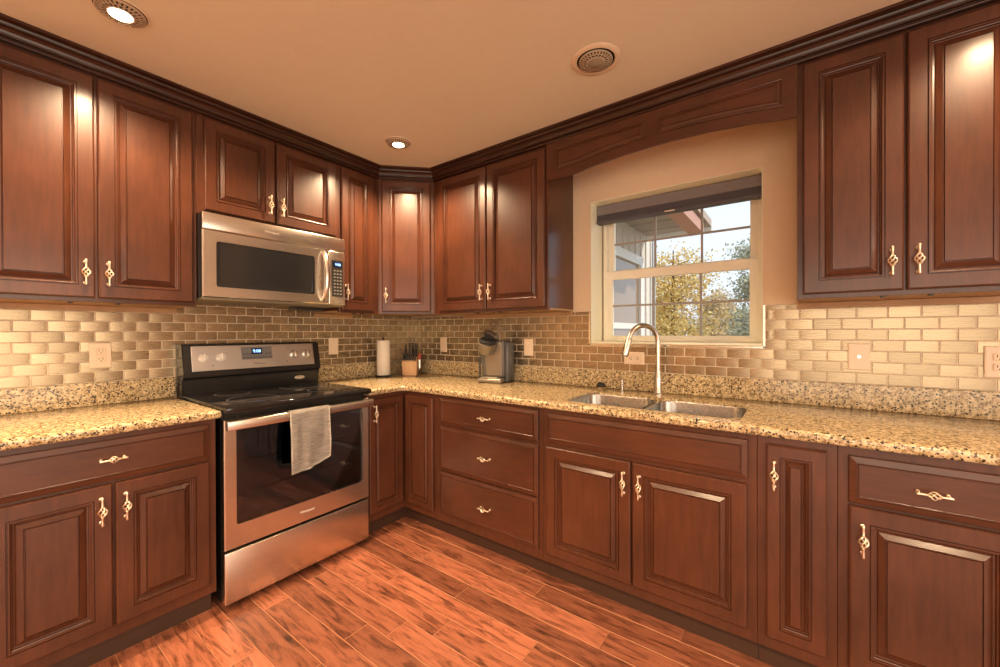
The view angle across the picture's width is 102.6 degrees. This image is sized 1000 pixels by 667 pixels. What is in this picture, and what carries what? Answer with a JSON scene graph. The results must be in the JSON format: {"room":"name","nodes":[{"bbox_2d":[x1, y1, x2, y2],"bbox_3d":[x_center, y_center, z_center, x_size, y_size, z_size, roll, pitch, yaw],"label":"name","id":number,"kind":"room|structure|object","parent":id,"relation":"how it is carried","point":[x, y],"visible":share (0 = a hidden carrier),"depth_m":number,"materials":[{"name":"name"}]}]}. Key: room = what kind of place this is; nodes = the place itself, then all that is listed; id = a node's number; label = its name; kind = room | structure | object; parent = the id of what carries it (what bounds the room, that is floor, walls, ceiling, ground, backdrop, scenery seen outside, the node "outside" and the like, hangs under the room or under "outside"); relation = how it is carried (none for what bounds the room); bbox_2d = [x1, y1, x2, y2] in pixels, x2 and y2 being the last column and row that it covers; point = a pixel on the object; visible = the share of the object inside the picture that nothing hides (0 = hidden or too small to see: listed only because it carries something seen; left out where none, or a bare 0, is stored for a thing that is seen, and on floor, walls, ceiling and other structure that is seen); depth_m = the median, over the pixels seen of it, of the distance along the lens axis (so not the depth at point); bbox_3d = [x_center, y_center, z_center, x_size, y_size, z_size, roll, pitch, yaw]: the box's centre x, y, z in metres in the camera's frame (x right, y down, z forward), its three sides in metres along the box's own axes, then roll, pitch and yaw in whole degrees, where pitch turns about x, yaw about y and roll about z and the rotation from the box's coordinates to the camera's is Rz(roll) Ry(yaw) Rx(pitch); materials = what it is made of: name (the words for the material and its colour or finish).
{"room":"kitchen","nodes":[
{"label":"kitchen","id":0,"kind":"room"},
{"bbox_2d":[0,304,412,397],"bbox_3d":[-2.409,0.050,1.449,0.210,2.412,5.720,0,0,37],"label":"wall","id":1,"kind":"structure","parent":0,"point":[38,347],"depth_m":2.08,"materials":[{"name":"beige tile"}]},
{"bbox_2d":[0,41,196,312],"bbox_3d":[-1.814,-0.601,1.759,0.380,0.984,0.718,0,0,37],"label":"upper cabinet","id":2,"kind":"object","parent":1,"relation":"attached to","point":[98,174],"visible":1,"depth_m":1.67,"materials":[{"name":"brown wood"}]},
{"bbox_2d":[89,342,111,368],"bbox_3d":[-1.919,0.102,1.925,0.009,0.122,0.078,0,0,37],"label":"outlet","id":3,"kind":"object","parent":1,"relation":"attached to","point":[100,354],"visible":1,"depth_m":1.92,"materials":[{"name":"beige plastic"}]},
{"bbox_2d":[96,348,105,353],"bbox_3d":[-1.918,0.083,1.924,0.006,0.028,0.033,0,0,37],"label":"receptacle","id":4,"kind":"object","parent":3,"relation":"attached to","point":[98,350],"depth_m":1.92,"materials":[{"name":"beige plastic"}]},
{"bbox_2d":[96,356,105,361],"bbox_3d":[-1.917,0.121,1.924,0.006,0.028,0.033,0,0,37],"label":"receptacle","id":5,"kind":"object","parent":3,"relation":"attached to","point":[98,358],"depth_m":1.92,"materials":[{"name":"beige plastic"}]},
{"bbox_2d":[195,112,338,237],"bbox_3d":[-1.374,-0.848,2.354,0.380,0.497,0.762,0,0,37],"label":"upper cabinet","id":6,"kind":"object","parent":1,"relation":"attached to","point":[242,174],"visible":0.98,"depth_m":2.20,"materials":[{"name":"brown wood"}]},
{"bbox_2d":[196,211,344,310],"bbox_3d":[-1.341,-0.374,2.332,0.453,0.446,0.760,0,0,37],"label":"microwave","id":7,"kind":"object","parent":6,"relation":"attached to","point":[240,262],"visible":0.99,"depth_m":2.17,"materials":[{"name":"silver metal"}]},
{"bbox_2d":[329,338,337,354],"bbox_3d":[-1.202,0.088,2.895,0.008,0.118,0.074,0,0,37],"label":"light switch","id":8,"kind":"object","parent":1,"relation":"attached to","point":[333,342],"visible":1,"depth_m":2.89,"materials":[{"name":"beige plastic"}]},
{"bbox_2d":[313,164,377,318],"bbox_3d":[-1.058,-0.608,2.781,0.380,0.984,0.299,0,0,37],"label":"upper cabinet","id":9,"kind":"object","parent":1,"relation":"attached to","point":[357,191],"visible":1,"depth_m":2.68,"materials":[{"name":"brown wood"}]},
{"bbox_2d":[361,179,447,316],"bbox_3d":[-0.700,-0.623,3.076,0.600,0.958,0.603,0,0,37],"label":"upper cabinet","id":10,"kind":"object","parent":1,"relation":"attached to","point":[405,208],"visible":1,"depth_m":2.83,"materials":[{"name":"brown wood"}]},
{"bbox_2d":[89,516,774,666],"bbox_3d":[-0.206,1.259,-0.355,5.500,0.004,5.573,0,0,37],"label":"floor","id":11,"kind":"structure","parent":0,"point":[411,593],"depth_m":1.72,"materials":[{"name":"brown wood"}]},
{"bbox_2d":[0,419,215,666],"bbox_3d":[-1.705,0.815,1.643,0.653,0.876,0.750,0,0,37],"label":"base cabinet","id":12,"kind":"object","parent":11,"relation":"on","point":[108,542],"visible":0.99,"depth_m":1.48,"materials":[{"name":"brown wood"}]},
{"bbox_2d":[0,377,220,450],"bbox_3d":[-1.726,0.303,1.653,0.646,0.144,0.778,0,0,37],"label":"countertop","id":13,"kind":"structure","parent":12,"relation":"on","point":[40,415],"depth_m":1.71,"materials":[{"name":"stone"}]},
{"bbox_2d":[176,341,373,605],"bbox_3d":[-1.243,0.650,2.258,0.700,1.196,0.754,0,0,37],"label":"range","id":14,"kind":"object","parent":11,"relation":"on","point":[273,524],"visible":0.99,"depth_m":2.10,"materials":[{"name":"silver metal"}]},
{"bbox_2d":[179,381,370,413],"bbox_3d":[-1.237,0.337,2.251,0.640,0.029,0.753,0,0,37],"label":"cooktop","id":15,"kind":"object","parent":14,"relation":"in","point":[258,397],"depth_m":2.14,"materials":[{"name":"black glass"}]},
{"bbox_2d":[220,398,373,551],"bbox_3d":[-0.999,0.676,2.078,0.094,0.586,0.754,0,0,37],"label":"oven","id":16,"kind":"object","parent":14,"relation":"in","point":[261,499],"depth_m":1.99,"materials":[{"name":"silver metal"}]},
{"bbox_2d":[282,405,330,474],"bbox_3d":[-0.978,0.533,2.035,0.050,0.312,0.231,0,0,37],"label":"dish towel","id":17,"kind":"object","parent":14,"relation":"hanging from","point":[306,438],"visible":0.98,"depth_m":2.01,"materials":[{"name":"grey fabric"}]},
{"bbox_2d":[363,391,442,533],"bbox_3d":[-0.663,0.806,2.857,0.884,0.876,0.888,0,0,37],"label":"base cabinet","id":18,"kind":"object","parent":11,"relation":"on","point":[401,424],"visible":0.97,"depth_m":2.52,"materials":[{"name":"brown wood"}]},
{"bbox_2d":[318,360,999,465],"bbox_3d":[0.333,0.295,2.130,3.390,0.144,0.908,0,0,37],"label":"countertop","id":19,"kind":"structure","parent":18,"relation":"on","point":[950,424],"depth_m":1.77,"materials":[{"name":"stone"}]},
{"bbox_2d":[376,337,390,376],"bbox_3d":[-0.908,0.176,3.120,0.120,0.307,0.120,0,0,37],"label":"paper towel holder","id":20,"kind":"object","parent":19,"relation":"on","point":[383,346],"visible":1,"depth_m":3.08,"materials":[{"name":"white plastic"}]},
{"bbox_2d":[401,356,418,375],"bbox_3d":[-0.719,0.254,3.222,0.119,0.149,0.134,0,0,-1],"label":"knife block","id":21,"kind":"object","parent":19,"relation":"on","point":[409,367],"visible":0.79,"depth_m":3.17,"materials":[{"name":"brown wood"}]},
{"bbox_2d":[477,320,514,383],"bbox_3d":[-0.033,0.116,2.750,0.200,0.424,0.249,0,0,23],"label":"coffee maker","id":22,"kind":"object","parent":19,"relation":"on","point":[497,354],"visible":1,"depth_m":2.72,"materials":[{"name":"silver metal"}]},
{"bbox_2d":[480,376,500,378],"bbox_3d":[-0.058,0.292,2.726,0.128,0.008,0.103,0,0,23],"label":"drip tray","id":23,"kind":"object","parent":22,"relation":"on","point":[483,377],"depth_m":2.69,"materials":[{"name":"silver metal"}]},
{"bbox_2d":[596,382,606,389],"bbox_3d":[0.600,0.306,2.372,0.062,0.044,0.062,0,0,37],"label":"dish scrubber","id":24,"kind":"object","parent":19,"relation":"on","point":[600,386],"visible":1,"depth_m":2.35,"materials":[{"name":"black plastic"}]},
{"bbox_2d":[617,377,624,391],"bbox_3d":[0.695,0.288,2.296,0.051,0.081,0.032,0,0,-43],"label":"soap dispenser","id":25,"kind":"object","parent":19,"relation":"on","point":[621,378],"visible":1,"depth_m":2.29,"materials":[{"name":"silver metal"}]},
{"bbox_2d":[621,323,673,394],"bbox_3d":[0.788,0.134,2.173,0.280,0.388,0.089,0,0,-3],"label":"faucet","id":26,"kind":"object","parent":19,"relation":"on","point":[658,382],"visible":1,"depth_m":2.17,"materials":[{"name":"silver metal"}]},
{"bbox_2d":[569,394,746,417],"bbox_3d":[0.725,0.449,1.916,0.766,0.220,0.351,0,0,37],"label":"sink","id":27,"kind":"object","parent":19,"relation":"in","point":[719,411],"visible":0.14,"depth_m":2.01,"materials":[{"name":"grey metal"}]},
{"bbox_2d":[436,395,549,574],"bbox_3d":[0.070,0.806,2.460,0.764,0.876,0.653,0,0,37],"label":"base cabinet","id":28,"kind":"object","parent":11,"relation":"on","point":[490,469],"visible":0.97,"depth_m":2.19,"materials":[{"name":"brown wood"}]},
{"bbox_2d":[543,408,758,658],"bbox_3d":[0.743,0.806,1.962,0.907,0.876,0.653,0,0,37],"label":"base cabinet","id":29,"kind":"object","parent":11,"relation":"on","point":[654,519],"visible":0.98,"depth_m":1.67,"materials":[{"name":"brown wood"}]},
{"bbox_2d":[757,435,836,666],"bbox_3d":[1.199,0.806,1.625,0.226,0.876,0.653,0,0,37],"label":"base cabinet","id":30,"kind":"object","parent":11,"relation":"on","point":[797,480],"visible":0.94,"depth_m":1.40,"materials":[{"name":"brown wood"}]},
{"bbox_2d":[837,445,999,666],"bbox_3d":[1.520,0.806,1.388,0.569,0.876,0.653,0,0,37],"label":"base cabinet","id":31,"kind":"object","parent":11,"relation":"on","point":[918,537],"visible":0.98,"depth_m":1.22,"materials":[{"name":"brown wood"}]},
{"bbox_2d":[0,0,902,167],"bbox_3d":[-0.194,-1.206,-0.273,5.820,0.100,5.840,0,0,37],"label":"ceiling","id":32,"kind":"structure","parent":0,"point":[454,79],"depth_m":1.64,"materials":[{"name":"paint"}]},
{"bbox_2d":[89,0,149,28],"bbox_3d":[-1.361,-1.148,1.437,0.160,0.022,0.160,0,0,37],"label":"recessed light","id":33,"kind":"object","parent":32,"relation":"in","point":[123,12],"visible":1,"depth_m":1.43,"materials":[{"name":"beige"}]},
{"bbox_2d":[385,136,411,148],"bbox_3d":[-0.619,-1.155,2.436,0.160,0.022,0.160,0,0,37],"label":"recessed light","id":34,"kind":"object","parent":32,"relation":"in","point":[397,142],"visible":1,"depth_m":2.41,"materials":[{"name":"beige"}]},
{"bbox_2d":[0,0,998,181],"bbox_3d":[-0.102,-1.125,1.312,3.008,0.073,2.068,0,0,37],"label":"trim","id":35,"kind":"structure","parent":32,"relation":"attached to","point":[904,15],"depth_m":1.78,"materials":[{"name":"brown wood"}]},
{"bbox_2d":[547,64,796,180],"bbox_3d":[0.737,-0.992,1.967,1.159,0.218,0.019,0,0,37],"label":"arched valance","id":36,"kind":"object","parent":35,"relation":"attached to","point":[772,96],"visible":1,"depth_m":1.87,"materials":[{"name":"brown wood"}]},
{"bbox_2d":[571,42,620,75],"bbox_3d":[0.407,-1.155,1.702,0.206,0.022,0.206,0,0,37],"label":"ceiling vent","id":37,"kind":"object","parent":32,"relation":"in","point":[593,59],"visible":1,"depth_m":1.68,"materials":[{"name":"beige"}]},
{"bbox_2d":[413,117,999,391],"bbox_3d":[1.510,0.035,1.962,5.500,2.412,0.232,0,0,37],"label":"wall","id":38,"kind":"structure","parent":0,"point":[921,346],"depth_m":1.97,"materials":[{"name":"beige paint"}]},
{"bbox_2d":[440,337,446,351],"bbox_3d":[-0.464,0.086,3.275,0.074,0.118,0.008,0,0,37],"label":"light switch","id":39,"kind":"object","parent":38,"relation":"attached to","point":[443,340],"visible":1,"depth_m":3.27,"materials":[{"name":"beige plastic"}]},
{"bbox_2d":[435,146,572,318],"bbox_3d":[-0.016,-0.610,2.710,0.934,0.984,0.380,0,0,37],"label":"upper cabinet","id":40,"kind":"object","parent":38,"relation":"attached to","point":[504,231],"visible":0.98,"depth_m":2.52,"materials":[{"name":"brown wood"}]},
{"bbox_2d":[524,339,532,355],"bbox_3d":[0.197,0.092,2.786,0.074,0.118,0.008,0,0,37],"label":"outlet","id":41,"kind":"object","parent":38,"relation":"attached to","point":[528,343],"visible":1,"depth_m":2.78,"materials":[{"name":"beige plastic"}]},
{"bbox_2d":[624,352,643,364],"bbox_3d":[0.786,0.142,2.350,0.118,0.074,0.009,0,0,37],"label":"outlet","id":42,"kind":"object","parent":38,"relation":"attached to","point":[635,358],"visible":0.94,"depth_m":2.34,"materials":[{"name":"beige plastic"}]},
{"bbox_2d":[590,167,762,345],"bbox_3d":[1.005,-0.385,2.346,0.907,0.887,0.256,0,0,37],"label":"window","id":43,"kind":"structure","parent":38,"relation":"in","point":[754,263],"depth_m":2.35,"materials":[{"name":"beige paint"}]},
{"bbox_2d":[597,174,761,225],"bbox_3d":[0.995,-0.764,2.333,0.895,0.114,0.060,0,0,37],"label":"roller shade","id":44,"kind":"object","parent":43,"relation":"attached to","point":[745,189],"visible":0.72,"depth_m":2.27,"materials":[{"name":"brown fabric"}]},
{"bbox_2d":[413,304,999,390],"bbox_3d":[0.603,0.038,2.495,3.389,0.360,0.005,0,0,37],"label":"tile backsplash","id":45,"kind":"structure","parent":38,"relation":"attached to","point":[428,339],"depth_m":1.88,"materials":[{"name":"tile"}]},
{"bbox_2d":[848,343,869,369],"bbox_3d":[1.578,0.099,1.760,0.074,0.118,0.015,0,0,37],"label":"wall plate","id":46,"kind":"object","parent":38,"relation":"attached to","point":[858,353],"visible":1,"depth_m":1.76,"materials":[{"name":"beige plastic"}]},
{"bbox_2d":[797,0,999,308],"bbox_3d":[1.545,-0.610,1.555,0.629,0.984,0.380,0,0,37],"label":"upper cabinet","id":47,"kind":"object","parent":38,"relation":"attached to","point":[898,134],"visible":1,"depth_m":1.45,"materials":[{"name":"brown wood"}]},
{"bbox_2d":[984,346,999,377],"bbox_3d":[1.902,0.107,1.524,0.078,0.122,0.009,0,0,37],"label":"outlet","id":48,"kind":"object","parent":38,"relation":"attached to","point":[991,353],"visible":1,"depth_m":1.53,"materials":[{"name":"beige plastic"}]},
{"bbox_2d":[993,353,999,360],"bbox_3d":[1.901,0.088,1.522,0.033,0.028,0.006,0,0,37],"label":"receptacle","id":49,"kind":"object","parent":48,"relation":"attached to","point":[996,356],"depth_m":1.53,"materials":[{"name":"beige plastic"}]},
{"bbox_2d":[993,364,999,370],"bbox_3d":[1.901,0.127,1.522,0.033,0.028,0.006,0,0,37],"label":"receptacle","id":50,"kind":"object","parent":48,"relation":"attached to","point":[996,367],"depth_m":1.53,"materials":[{"name":"beige plastic"}]},
{"label":"outside","id":51,"kind":"structure","parent":0,"visible":0},
{"bbox_3d":[12.699,1.871,21.706,60.000,0.300,44.760,0,0,37],"label":"ground","id":52,"kind":"structure","parent":51,"visible":0},
{"bbox_2d":[614,222,655,341],"bbox_3d":[1.118,0.323,4.165,0.250,3.620,2.780,0,0,37],"label":"house wing","id":53,"kind":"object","parent":52,"relation":"on","point":[637,255],"visible":0.06,"depth_m":4.51,"materials":[{"name":"grey"}]},
{"bbox_2d":[625,209,711,239],"bbox_3d":[1.377,-1.176,3.746,0.716,0.220,2.430,0,0,37],"label":"porch roof","id":54,"kind":"structure","parent":53,"relation":"attached to","point":[688,222],"depth_m":4.27,"materials":[{"name":"beige wood"}]},
{"bbox_2d":[657,294,696,334],"bbox_3d":[13.444,-0.820,31.435,3.908,5.503,4.366,0,0,-43],"label":"tree","id":55,"kind":"object","parent":52,"relation":"on","point":[663,294],"visible":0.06,"depth_m":30.92,"materials":[{"name":"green plant"}]},
{"bbox_2d":[656,236,741,335],"bbox_3d":[5.838,-0.737,14.354,4.900,5.532,4.866,0,0,-14],"label":"tree","id":56,"kind":"object","parent":52,"relation":"on","point":[671,295],"visible":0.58,"depth_m":13.74,"materials":[{"name":"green plant"}]},
{"bbox_2d":[688,286,736,335],"bbox_3d":[10.198,-0.142,19.450,2.910,4.274,2.491,0,0,-32],"label":"tree","id":57,"kind":"object","parent":52,"relation":"on","point":[718,298],"visible":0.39,"depth_m":19.14,"materials":[{"name":"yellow plant"}]},
{"bbox_2d":[690,293,742,335],"bbox_3d":[14.111,-0.470,26.259,3.950,4.847,3.654,0,0,32],"label":"tree","id":58,"kind":"object","parent":52,"relation":"on","point":[734,303],"visible":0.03,"depth_m":25.27,"materials":[{"name":"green plant"}]},
{"bbox_2d":[720,305,749,342],"bbox_3d":[13.311,0.122,21.968,3.234,3.706,3.115,0,0,-23],"label":"tree","id":59,"kind":"object","parent":52,"relation":"on","point":[738,312],"visible":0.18,"depth_m":21.59,"materials":[{"name":"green plant"}]},
{"bbox_2d":[722,233,749,342],"bbox_3d":[8.134,-0.639,12.579,2.020,5.338,2.355,0,0,37],"label":"tree","id":60,"kind":"object","parent":52,"relation":"on","point":[742,330],"visible":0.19,"depth_m":12.61,"materials":[{"name":"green plant"}]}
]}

